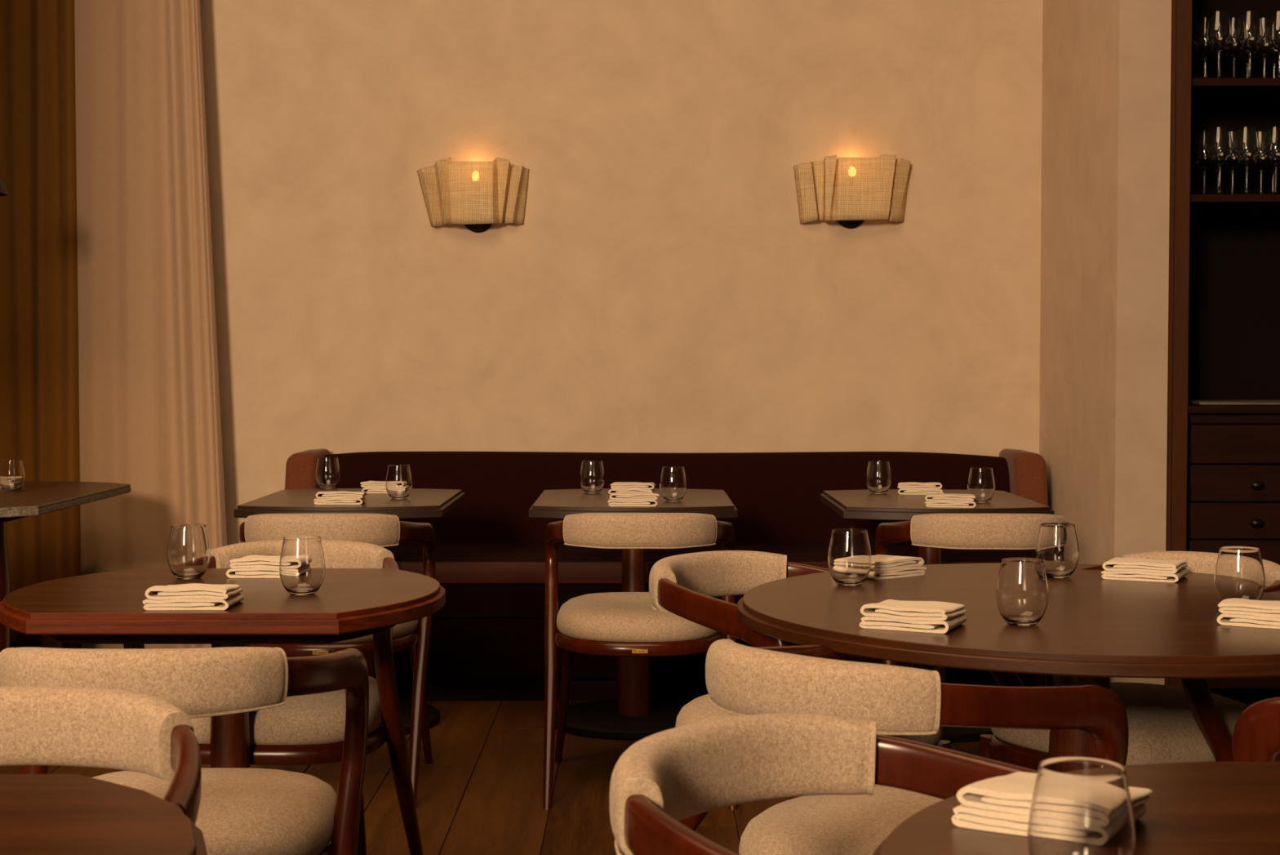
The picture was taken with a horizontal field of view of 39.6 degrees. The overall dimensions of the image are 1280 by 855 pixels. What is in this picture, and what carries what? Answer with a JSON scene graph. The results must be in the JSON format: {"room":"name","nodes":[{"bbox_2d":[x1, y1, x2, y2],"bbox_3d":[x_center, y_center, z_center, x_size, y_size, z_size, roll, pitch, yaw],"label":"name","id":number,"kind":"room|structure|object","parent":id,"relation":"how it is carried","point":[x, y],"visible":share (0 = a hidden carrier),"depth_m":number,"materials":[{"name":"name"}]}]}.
{"room":"restaurant dining room","nodes":[
{"label":"restaurant dining room","id":0,"kind":"room"},
{"bbox_2d":[200,0,1042,545],"bbox_3d":[0.000,-1.220,7.061,8.000,4.300,0.200,0,2,0],"label":"wall","id":1,"kind":"structure","parent":0,"point":[662,287],"depth_m":6.98,"materials":[{"name":"paint"}]},
{"bbox_2d":[0,0,81,648],"bbox_3d":[-2.715,-1.154,6.891,1.170,4.150,0.063,0,2,0],"label":"curtain","id":2,"kind":"object","parent":1,"relation":"hanging from","point":[39,383],"visible":0.68,"depth_m":6.91,"materials":[{"name":"brown fabric"}]},
{"bbox_2d":[417,157,528,232],"bbox_3d":[-0.654,-0.907,6.916,0.440,0.288,0.111,0,2,0],"label":"wall sconce","id":3,"kind":"object","parent":1,"relation":"attached to","point":[477,215],"visible":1,"depth_m":6.90,"materials":[{"name":"beige fabric"}]},
{"bbox_2d":[793,154,911,228],"bbox_3d":[0.829,-0.917,6.915,0.456,0.277,0.111,0,2,0],"label":"wall sconce","id":4,"kind":"object","parent":1,"relation":"attached to","point":[851,211],"visible":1,"depth_m":6.88,"materials":[{"name":"beige fabric"}]},
{"bbox_2d":[0,677,1279,854],"bbox_3d":[0.000,1.225,-0.557,8.400,0.050,15.600,0,2,0],"label":"floor","id":5,"kind":"structure","parent":0,"point":[481,793],"depth_m":4.95,"materials":[{"name":"brown wood"}]},
{"bbox_2d":[0,480,130,652],"bbox_3d":[-2.185,0.596,5.990,0.660,0.745,1.320,0,2,0],"label":"table","id":6,"kind":"object","parent":5,"relation":"on","point":[40,497],"visible":0.47,"depth_m":5.96,"materials":[{"name":"brown wood"}]},
{"bbox_2d":[0,459,25,492],"bbox_3d":[-2.150,0.166,6.084,0.086,0.109,0.086,0,2,0],"label":"drinking glass","id":7,"kind":"object","parent":6,"relation":"on","point":[12,475],"visible":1,"depth_m":6.05,"materials":[{"name":"clear glass"}]},
{"bbox_2d":[0,685,201,824],"bbox_3d":[-0.735,0.727,1.946,0.548,0.802,0.581,0,2,0],"label":"dining chair","id":8,"kind":"object","parent":5,"relation":"on","point":[91,726],"visible":0.9,"depth_m":2.14,"materials":[{"name":"beige fabric"}]},
{"bbox_2d":[0,773,207,854],"bbox_3d":[-0.860,0.754,1.540,0.950,0.745,0.750,0,2,0],"label":"dining table","id":9,"kind":"object","parent":5,"relation":"on","point":[41,814],"visible":1,"depth_m":1.71,"materials":[{"name":"brown wood"}]},
{"bbox_2d":[74,0,227,648],"bbox_3d":[-1.869,-1.151,6.808,0.582,4.150,0.056,0,2,0],"label":"curtain","id":10,"kind":"object","parent":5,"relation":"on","point":[150,411],"visible":0.91,"depth_m":6.82,"materials":[{"name":"fabric"}]},
{"bbox_2d":[0,646,368,854],"bbox_3d":[-0.715,0.700,2.722,0.548,0.802,0.581,0,2,-1],"label":"dining chair","id":11,"kind":"object","parent":5,"relation":"on","point":[242,811],"visible":0.64,"depth_m":2.59,"materials":[{"name":"beige fabric"}]},
{"bbox_2d":[93,767,337,854],"bbox_3d":[-0.715,0.605,2.758,0.472,0.096,0.490,0,2,0],"label":"seat cushion","id":12,"kind":"object","parent":11,"relation":"on","point":[242,811],"depth_m":2.70,"materials":[{"name":"fabric"}]},
{"bbox_2d":[0,568,445,768],"bbox_3d":[-0.800,0.685,3.471,0.836,0.745,0.704,0,2,0],"label":"dining table","id":13,"kind":"object","parent":5,"relation":"on","point":[107,607],"visible":0.84,"depth_m":3.22,"materials":[{"name":"brown wood"}]},
{"bbox_2d":[166,523,210,579],"bbox_3d":[-0.918,0.253,3.616,0.086,0.109,0.086,0,2,0],"label":"drinking glass","id":14,"kind":"object","parent":13,"relation":"on","point":[188,549],"visible":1,"depth_m":3.58,"materials":[{"name":"clear glass"}]},
{"bbox_2d":[142,582,244,609],"bbox_3d":[-0.804,0.301,3.209,0.152,0.041,0.125,0,2,0],"label":"folded napkin","id":15,"kind":"object","parent":13,"relation":"on","point":[193,596],"visible":1,"depth_m":3.15,"materials":[{"name":"fabric"}]},
{"bbox_2d":[226,555,279,577],"bbox_3d":[-0.765,0.284,3.682,0.155,0.041,0.125,0,2,2],"label":"folded napkin","id":16,"kind":"object","parent":13,"relation":"on","point":[249,566],"visible":0.56,"depth_m":3.62,"materials":[{"name":"fabric"}]},
{"bbox_2d":[279,535,325,595],"bbox_3d":[-0.640,0.262,3.368,0.086,0.109,0.086,0,2,0],"label":"drinking glass","id":17,"kind":"object","parent":13,"relation":"on","point":[302,566],"visible":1,"depth_m":3.34,"materials":[{"name":"clear glass"}]},
{"bbox_2d":[123,539,423,854],"bbox_3d":[-0.760,0.662,3.775,0.548,0.802,0.581,0,2,4],"label":"dining chair","id":18,"kind":"object","parent":5,"relation":"on","point":[308,729],"visible":0.32,"depth_m":3.57,"materials":[{"name":"beige fabric"}]},
{"bbox_2d":[191,675,382,744],"bbox_3d":[-0.762,0.571,3.732,0.472,0.096,0.490,0,2,4],"label":"seat cushion","id":19,"kind":"object","parent":18,"relation":"on","point":[317,718],"depth_m":3.50,"materials":[{"name":"fabric"}]},
{"bbox_2d":[239,513,435,806],"bbox_3d":[-0.861,0.620,4.971,0.548,0.802,0.581,0,2,-2],"label":"dining chair","id":20,"kind":"object","parent":5,"relation":"on","point":[382,530],"visible":0.52,"depth_m":4.78,"materials":[{"name":"beige fabric"}]},
{"bbox_2d":[329,618,418,643],"bbox_3d":[-0.862,0.526,5.007,0.472,0.096,0.490,0,2,-2],"label":"seat cushion","id":21,"kind":"object","parent":20,"relation":"on","point":[406,632],"depth_m":4.88,"materials":[{"name":"fabric"}]},
{"bbox_2d":[233,488,465,734],"bbox_3d":[-0.932,0.601,5.855,0.644,0.745,0.860,0,2,0],"label":"table","id":22,"kind":"object","parent":5,"relation":"on","point":[421,503],"visible":0.34,"depth_m":5.59,"materials":[{"name":"brown wood"}]},
{"bbox_2d":[315,457,340,488],"bbox_3d":[-1.098,0.160,6.255,0.086,0.109,0.086,0,2,0],"label":"drinking glass","id":23,"kind":"object","parent":22,"relation":"on","point":[327,468],"visible":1,"depth_m":6.22,"materials":[{"name":"clear glass"}]},
{"bbox_2d":[313,490,367,504],"bbox_3d":[-0.938,0.217,5.583,0.161,0.041,0.125,0,2,0],"label":"folded napkin","id":24,"kind":"object","parent":22,"relation":"on","point":[340,497],"visible":1,"depth_m":5.52,"materials":[{"name":"fabric"}]},
{"bbox_2d":[360,480,387,493],"bbox_3d":[-0.866,0.200,6.071,0.159,0.041,0.125,0,2,0],"label":"folded napkin","id":25,"kind":"object","parent":22,"relation":"on","point":[370,486],"visible":0.41,"depth_m":6.01,"materials":[{"name":"fabric"}]},
{"bbox_2d":[385,464,412,498],"bbox_3d":[-0.782,0.177,5.767,0.086,0.109,0.086,0,2,0],"label":"drinking glass","id":26,"kind":"object","parent":22,"relation":"on","point":[398,482],"visible":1,"depth_m":5.74,"materials":[{"name":"clear glass"}]},
{"bbox_2d":[528,488,737,739],"bbox_3d":[-0.021,0.601,5.845,0.644,0.745,0.860,0,2,0],"label":"table","id":27,"kind":"object","parent":5,"relation":"on","point":[633,715],"visible":0.63,"depth_m":5.80,"materials":[{"name":"brown wood"}]},
{"bbox_2d":[579,460,604,493],"bbox_3d":[-0.162,0.168,6.029,0.086,0.109,0.086,0,2,0],"label":"drinking glass","id":28,"kind":"object","parent":27,"relation":"on","point":[592,474],"visible":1,"depth_m":6.00,"materials":[{"name":"clear glass"}]},
{"bbox_2d":[608,481,655,493],"bbox_3d":[-0.023,0.203,6.004,0.159,0.038,0.125,0,2,8],"label":"folded napkin","id":29,"kind":"object","parent":27,"relation":"on","point":[617,486],"visible":0.89,"depth_m":5.95,"materials":[{"name":"fabric"}]},
{"bbox_2d":[607,492,658,506],"bbox_3d":[-0.020,0.220,5.515,0.158,0.040,0.125,0,2,0],"label":"folded napkin","id":30,"kind":"object","parent":27,"relation":"on","point":[622,499],"visible":1,"depth_m":5.46,"materials":[{"name":"fabric"}]},
{"bbox_2d":[659,466,686,501],"bbox_3d":[0.106,0.180,5.669,0.086,0.109,0.086,0,2,0],"label":"drinking glass","id":31,"kind":"object","parent":27,"relation":"on","point":[673,483],"visible":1,"depth_m":5.64,"materials":[{"name":"clear glass"}]},
{"bbox_2d":[542,512,737,811],"bbox_3d":[0.000,0.619,4.991,0.548,0.802,0.581,0,2,0],"label":"dining chair","id":32,"kind":"object","parent":5,"relation":"on","point":[610,624],"visible":0.81,"depth_m":4.81,"materials":[{"name":"beige fabric"}]},
{"bbox_2d":[556,591,719,641],"bbox_3d":[0.000,0.525,5.027,0.472,0.096,0.490,0,2,0],"label":"seat cushion","id":33,"kind":"object","parent":32,"relation":"on","point":[610,616],"depth_m":4.83,"materials":[{"name":"fabric"}]},
{"bbox_2d":[284,448,1052,700],"bbox_3d":[0.098,0.522,6.585,2.932,0.852,0.855,0,2,0],"label":"banquette","id":34,"kind":"object","parent":5,"relation":"on","point":[487,639],"visible":0.41,"depth_m":6.65,"materials":[{"name":"red fabric"}]},
{"bbox_2d":[383,542,1035,561],"bbox_3d":[0.120,0.500,6.507,2.720,0.100,0.630,0,2,0],"label":"seat cushion","id":35,"kind":"object","parent":34,"relation":"on","point":[403,552],"depth_m":6.44,"materials":[{"name":"red fabric"}]},
{"bbox_2d":[648,550,951,831],"bbox_3d":[0.293,0.670,3.569,0.581,0.802,0.548,2,3,43],"label":"dining chair","id":36,"kind":"object","parent":5,"relation":"on","point":[685,585],"visible":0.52,"depth_m":3.55,"materials":[{"name":"beige fabric"}]},
{"bbox_2d":[675,693,942,745],"bbox_3d":[0.322,0.578,3.539,0.490,0.096,0.472,2,3,43],"label":"seat cushion","id":37,"kind":"object","parent":36,"relation":"on","point":[700,708],"depth_m":3.47,"materials":[{"name":"fabric"}]},
{"bbox_2d":[609,712,1037,854],"bbox_3d":[0.243,0.732,1.796,0.581,0.802,0.548,2,3,44],"label":"dining chair","id":38,"kind":"object","parent":5,"relation":"on","point":[664,778],"visible":0.89,"depth_m":1.97,"materials":[{"name":"beige fabric"}]},
{"bbox_2d":[705,639,1128,854],"bbox_3d":[0.369,0.703,2.618,0.581,0.802,0.548,-2,3,-44],"label":"dining chair","id":39,"kind":"object","parent":5,"relation":"on","point":[741,679],"visible":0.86,"depth_m":2.44,"materials":[{"name":"beige fabric"}]},
{"bbox_2d":[738,784,943,854],"bbox_3d":[0.398,0.609,2.642,0.490,0.096,0.472,-2,3,-44],"label":"seat cushion","id":40,"kind":"object","parent":39,"relation":"on","point":[821,824],"depth_m":2.58,"materials":[{"name":"fabric"}]},
{"bbox_2d":[820,488,1053,742],"bbox_3d":[0.945,0.603,5.805,0.644,0.745,0.860,0,2,0],"label":"table","id":41,"kind":"object","parent":5,"relation":"on","point":[891,506],"visible":0.27,"depth_m":5.56,"materials":[{"name":"brown wood"}]},
{"bbox_2d":[866,460,891,493],"bbox_3d":[0.806,0.169,6.002,0.086,0.109,0.086,0,2,0],"label":"drinking glass","id":42,"kind":"object","parent":41,"relation":"on","point":[878,474],"visible":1,"depth_m":5.97,"materials":[{"name":"clear glass"}]},
{"bbox_2d":[897,481,943,494],"bbox_3d":[0.949,0.203,6.003,0.152,0.040,0.125,0,2,10],"label":"folded napkin","id":43,"kind":"object","parent":41,"relation":"on","point":[909,487],"visible":0.96,"depth_m":5.95,"materials":[{"name":"fabric"}]},
{"bbox_2d":[924,493,975,507],"bbox_3d":[0.957,0.222,5.470,0.154,0.039,0.125,0,2,12],"label":"folded napkin","id":44,"kind":"object","parent":41,"relation":"on","point":[933,500],"visible":1,"depth_m":5.41,"materials":[{"name":"fabric"}]},
{"bbox_2d":[967,466,995,502],"bbox_3d":[1.079,0.182,5.621,0.086,0.109,0.086,0,2,0],"label":"drinking glass","id":45,"kind":"object","parent":41,"relation":"on","point":[980,483],"visible":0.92,"depth_m":5.59,"materials":[{"name":"clear glass"}]},
{"bbox_2d":[874,513,1069,686],"bbox_3d":[0.947,0.620,4.971,0.548,0.802,0.581,0,2,2],"label":"dining chair","id":46,"kind":"object","parent":5,"relation":"on","point":[944,531],"visible":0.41,"depth_m":4.71,"materials":[{"name":"beige fabric"}]},
{"bbox_2d":[737,562,1279,758],"bbox_3d":[0.815,0.692,3.292,1.270,0.745,1.270,0,2,0],"label":"round table","id":47,"kind":"object","parent":5,"relation":"on","point":[1093,628],"visible":0.72,"depth_m":2.97,"materials":[{"name":"brown wood"}]},
{"bbox_2d":[827,528,871,586],"bbox_3d":[0.414,0.257,3.511,0.086,0.109,0.086,0,2,0],"label":"drinking glass","id":48,"kind":"object","parent":47,"relation":"on","point":[849,554],"visible":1,"depth_m":3.48,"materials":[{"name":"clear glass"}]},
{"bbox_2d":[866,554,926,579],"bbox_3d":[0.494,0.286,3.677,0.156,0.038,0.125,-2,3,-38],"label":"folded napkin","id":49,"kind":"object","parent":47,"relation":"on","point":[882,566],"visible":0.62,"depth_m":3.63,"materials":[{"name":"fabric"}]},
{"bbox_2d":[858,599,966,633],"bbox_3d":[0.456,0.310,2.957,0.151,0.040,0.125,1,2,25],"label":"folded napkin","id":50,"kind":"object","parent":47,"relation":"on","point":[926,616],"visible":1,"depth_m":2.91,"materials":[{"name":"fabric"}]},
{"bbox_2d":[995,557,1048,626],"bbox_3d":[0.640,0.276,2.977,0.086,0.109,0.086,0,2,0],"label":"drinking glass","id":51,"kind":"object","parent":47,"relation":"on","point":[1022,587],"visible":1,"depth_m":2.94,"materials":[{"name":"clear glass"}]},
{"bbox_2d":[1035,522,1079,577],"bbox_3d":[0.854,0.252,3.636,0.086,0.109,0.086,0,2,0],"label":"drinking glass","id":52,"kind":"object","parent":47,"relation":"on","point":[1057,543],"visible":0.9,"depth_m":3.60,"materials":[{"name":"clear glass"}]},
{"bbox_2d":[1101,557,1188,582],"bbox_3d":[1.030,0.287,3.628,0.154,0.038,0.125,1,2,25],"label":"folded napkin","id":53,"kind":"object","parent":47,"relation":"on","point":[1139,569],"visible":1,"depth_m":3.58,"materials":[{"name":"fabric"}]},
{"bbox_2d":[1213,546,1265,601],"bbox_3d":[1.068,0.269,3.167,0.086,0.109,0.086,0,2,0],"label":"drinking glass","id":54,"kind":"object","parent":47,"relation":"on","point":[1239,571],"visible":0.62,"depth_m":3.13,"materials":[{"name":"clear glass"}]},
{"bbox_2d":[1216,597,1279,628],"bbox_3d":[1.060,0.309,2.989,0.152,0.040,0.125,1,2,30],"label":"folded napkin","id":55,"kind":"object","parent":47,"relation":"on","point":[1235,611],"visible":1,"depth_m":2.95,"materials":[{"name":"fabric"}]},
{"bbox_2d":[872,760,1279,854],"bbox_3d":[0.660,0.755,1.510,0.932,0.745,0.932,0,2,0],"label":"round table","id":56,"kind":"object","parent":5,"relation":"on","point":[1231,807],"visible":0.63,"depth_m":1.70,"materials":[{"name":"brown wood"}]},
{"bbox_2d":[951,771,1152,835],"bbox_3d":[0.392,0.355,1.688,0.155,0.040,0.125,1,2,32],"label":"folded napkin","id":57,"kind":"object","parent":56,"relation":"on","point":[1002,803],"visible":0.46,"depth_m":1.66,"materials":[{"name":"fabric"}]},
{"bbox_2d":[1026,756,1136,854],"bbox_3d":[0.359,0.330,1.448,0.086,0.109,0.086,0,2,0],"label":"drinking glass","id":58,"kind":"object","parent":56,"relation":"on","point":[1080,805],"visible":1,"depth_m":1.42,"materials":[{"name":"clear glass"}]},
{"bbox_2d":[978,551,1279,770],"bbox_3d":[1.017,0.669,3.575,0.581,0.802,0.548,-1,2,-34],"label":"dining chair","id":59,"kind":"object","parent":5,"relation":"on","point":[1166,723],"visible":0.2,"depth_m":3.41,"materials":[{"name":"beige fabric"}]},
{"bbox_2d":[991,681,1248,764],"bbox_3d":[0.985,0.577,3.550,0.490,0.096,0.472,-1,2,-34],"label":"seat cushion","id":60,"kind":"object","parent":59,"relation":"on","point":[1162,726],"depth_m":3.39,"materials":[{"name":"fabric"}]},
{"bbox_2d":[1164,0,1279,692],"bbox_3d":[2.574,-1.135,6.078,1.653,4.200,0.532,0,2,0],"label":"tall cabinet","id":61,"kind":"object","parent":5,"relation":"on","point":[1223,462],"visible":0.4,"depth_m":5.96,"materials":[{"name":"brown wood"}]},
{"bbox_2d":[1192,131,1213,194],"bbox_3d":[1.921,-0.890,6.047,0.081,0.226,0.081,1,2,20],"label":"wine glass","id":62,"kind":"object","parent":61,"relation":"on","point":[1201,158],"visible":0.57,"depth_m":6.02,"materials":[{"name":"clear glass"}]},
{"bbox_2d":[1192,17,1214,77],"bbox_3d":[1.919,-1.272,6.034,0.081,0.226,0.081,1,2,20],"label":"wine glass","id":63,"kind":"object","parent":61,"relation":"on","point":[1201,44],"visible":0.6,"depth_m":6.01,"materials":[{"name":"clear glass"}]},
{"bbox_2d":[1209,163,1226,192],"bbox_3d":[2.004,-0.894,6.157,0.081,0.226,0.081,1,2,20],"label":"wine glass","id":64,"kind":"object","parent":61,"relation":"on","point":[1215,167],"visible":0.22,"depth_m":6.14,"materials":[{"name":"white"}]},
{"bbox_2d":[1206,10,1231,77],"bbox_3d":[1.929,-1.268,5.924,0.081,0.226,0.081,1,2,20],"label":"wine glass","id":65,"kind":"object","parent":61,"relation":"on","point":[1219,30],"visible":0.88,"depth_m":5.89,"materials":[{"name":"clear glass"}]},
{"bbox_2d":[1209,48,1229,76],"bbox_3d":[2.004,-1.276,6.144,0.081,0.226,0.081,1,2,20],"label":"wine glass","id":66,"kind":"object","parent":61,"relation":"on","point":[1223,55],"visible":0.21,"depth_m":6.12,"materials":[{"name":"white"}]},
{"bbox_2d":[1207,126,1232,194],"bbox_3d":[1.937,-0.887,5.937,0.081,0.226,0.081,1,2,20],"label":"wine glass","id":67,"kind":"object","parent":61,"relation":"on","point":[1220,146],"visible":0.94,"depth_m":5.91,"materials":[{"name":"clear glass"}]},
{"bbox_2d":[1223,131,1241,194],"bbox_3d":[2.016,-0.890,6.047,0.081,0.226,0.081,1,2,20],"label":"wine glass","id":68,"kind":"object","parent":61,"relation":"on","point":[1233,163],"visible":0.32,"depth_m":6.02,"materials":[{"name":"clear glass"}]},
{"bbox_2d":[1223,17,1244,77],"bbox_3d":[2.016,-1.272,6.034,0.081,0.226,0.081,1,2,20],"label":"wine glass","id":69,"kind":"object","parent":61,"relation":"on","point":[1233,48],"visible":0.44,"depth_m":6.00,"materials":[{"name":"clear glass"}]},
{"bbox_2d":[1187,404,1279,413],"bbox_3d":[2.606,-0.067,6.117,1.588,0.025,0.488,0,2,0],"label":"countertop","id":70,"kind":"structure","parent":61,"relation":"on","point":[1192,409],"depth_m":5.87,"materials":[{"name":"brown wood"}]},
{"bbox_2d":[1187,400,1279,405],"bbox_3d":[2.200,-0.084,6.031,0.680,0.014,0.270,0,2,0],"label":"serving tray","id":71,"kind":"object","parent":70,"relation":"on","point":[1201,402],"visible":0.94,"depth_m":5.91,"materials":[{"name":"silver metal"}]},
{"bbox_2d":[1190,194,1279,213],"bbox_3d":[2.586,-0.766,6.107,1.628,0.026,0.460,0,2,0],"label":"shelf","id":72,"kind":"object","parent":61,"relation":"attached to","point":[1199,203],"depth_m":5.95,"materials":[{"name":"brown wood"}]},
{"bbox_2d":[1191,77,1279,106],"bbox_3d":[2.586,-1.148,6.093,1.628,0.026,0.460,0,2,0],"label":"shelf","id":73,"kind":"object","parent":61,"relation":"attached to","point":[1205,91],"depth_m":5.99,"materials":[{"name":"brown wood"}]},
{"bbox_2d":[1237,163,1254,182],"bbox_3d":[2.099,-0.894,6.157,0.081,0.226,0.081,1,2,20],"label":"wine glass","id":74,"kind":"object","parent":61,"relation":"on","point":[1242,167],"visible":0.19,"depth_m":6.14,"materials":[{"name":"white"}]},
{"bbox_2d":[1234,126,1259,194],"bbox_3d":[2.027,-0.887,5.937,0.081,0.226,0.081,1,2,20],"label":"wine glass","id":75,"kind":"object","parent":61,"relation":"on","point":[1246,146],"visible":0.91,"depth_m":5.91,"materials":[{"name":"clear glass"}]},
{"bbox_2d":[1237,48,1257,77],"bbox_3d":[2.099,-1.276,6.144,0.081,0.226,0.081,1,2,20],"label":"wine glass","id":76,"kind":"object","parent":61,"relation":"on","point":[1243,55],"visible":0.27,"depth_m":6.13,"materials":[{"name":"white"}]},
{"bbox_2d":[1237,10,1262,77],"bbox_3d":[2.033,-1.268,5.924,0.081,0.226,0.081,1,2,20],"label":"wine glass","id":77,"kind":"object","parent":61,"relation":"on","point":[1250,29],"visible":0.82,"depth_m":5.89,"materials":[{"name":"clear glass"}]},
{"bbox_2d":[1252,131,1270,194],"bbox_3d":[2.114,-0.890,6.047,0.081,0.226,0.081,1,2,20],"label":"wine glass","id":78,"kind":"object","parent":61,"relation":"on","point":[1260,162],"visible":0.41,"depth_m":6.02,"materials":[{"name":"clear glass"}]},
{"bbox_2d":[1253,17,1274,77],"bbox_3d":[2.120,-1.272,6.034,0.081,0.226,0.081,1,2,20],"label":"wine glass","id":79,"kind":"object","parent":61,"relation":"on","point":[1264,48],"visible":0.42,"depth_m":6.00,"materials":[{"name":"clear glass"}]},
{"bbox_2d":[1263,126,1279,194],"bbox_3d":[2.124,-0.887,5.937,0.081,0.226,0.081,1,2,20],"label":"wine glass","id":80,"kind":"object","parent":61,"relation":"on","point":[1272,140],"visible":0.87,"depth_m":5.91,"materials":[{"name":"clear glass"}]},
{"bbox_2d":[1266,48,1278,77],"bbox_3d":[2.193,-1.276,6.144,0.081,0.226,0.081,1,2,20],"label":"wine glass","id":81,"kind":"object","parent":61,"relation":"on","point":[1273,56],"visible":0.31,"depth_m":6.13,"materials":[{"name":"clear glass"}]},
{"bbox_2d":[1265,163,1279,194],"bbox_3d":[2.193,-0.894,6.157,0.081,0.226,0.081,1,2,20],"label":"wine glass","id":82,"kind":"object","parent":61,"relation":"on","point":[1270,167],"visible":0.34,"depth_m":6.15,"materials":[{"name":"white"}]},
{"bbox_2d":[1266,10,1279,77],"bbox_3d":[2.132,-1.268,5.924,0.081,0.226,0.081,1,2,20],"label":"wine glass","id":83,"kind":"object","parent":61,"relation":"on","point":[1273,28],"visible":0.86,"depth_m":5.90,"materials":[{"name":"clear glass"}]},
{"bbox_2d":[1231,697,1279,761],"bbox_3d":[1.162,0.707,2.501,0.548,0.802,0.581,-2,3,-40],"label":"dining chair","id":84,"kind":"object","parent":5,"relation":"on","point":[1255,737],"visible":0.48,"depth_m":2.44,"materials":[{"name":"brown wood"}]},
{"bbox_2d":[1039,0,1171,684],"bbox_3d":[1.659,-1.197,6.402,0.171,4.300,1.120,0,2,0],"label":"wall","id":85,"kind":"structure","parent":0,"point":[1106,98],"depth_m":5.98,"materials":[{"name":"paint"}]},
{"bbox_3d":[0.000,-3.147,-0.712,8.400,0.100,15.600,0,2,0],"label":"ceiling","id":86,"kind":"structure","parent":0,"visible":0},
{"bbox_2d":[0,177,8,196],"bbox_3d":[-2.270,-2.058,5.931,0.273,2.545,0.273,0,2,0],"label":"pendant lamp","id":87,"kind":"object","parent":86,"relation":"hanging from","point":[3,192],"visible":1,"depth_m":5.98,"materials":[{"name":"black metal"}]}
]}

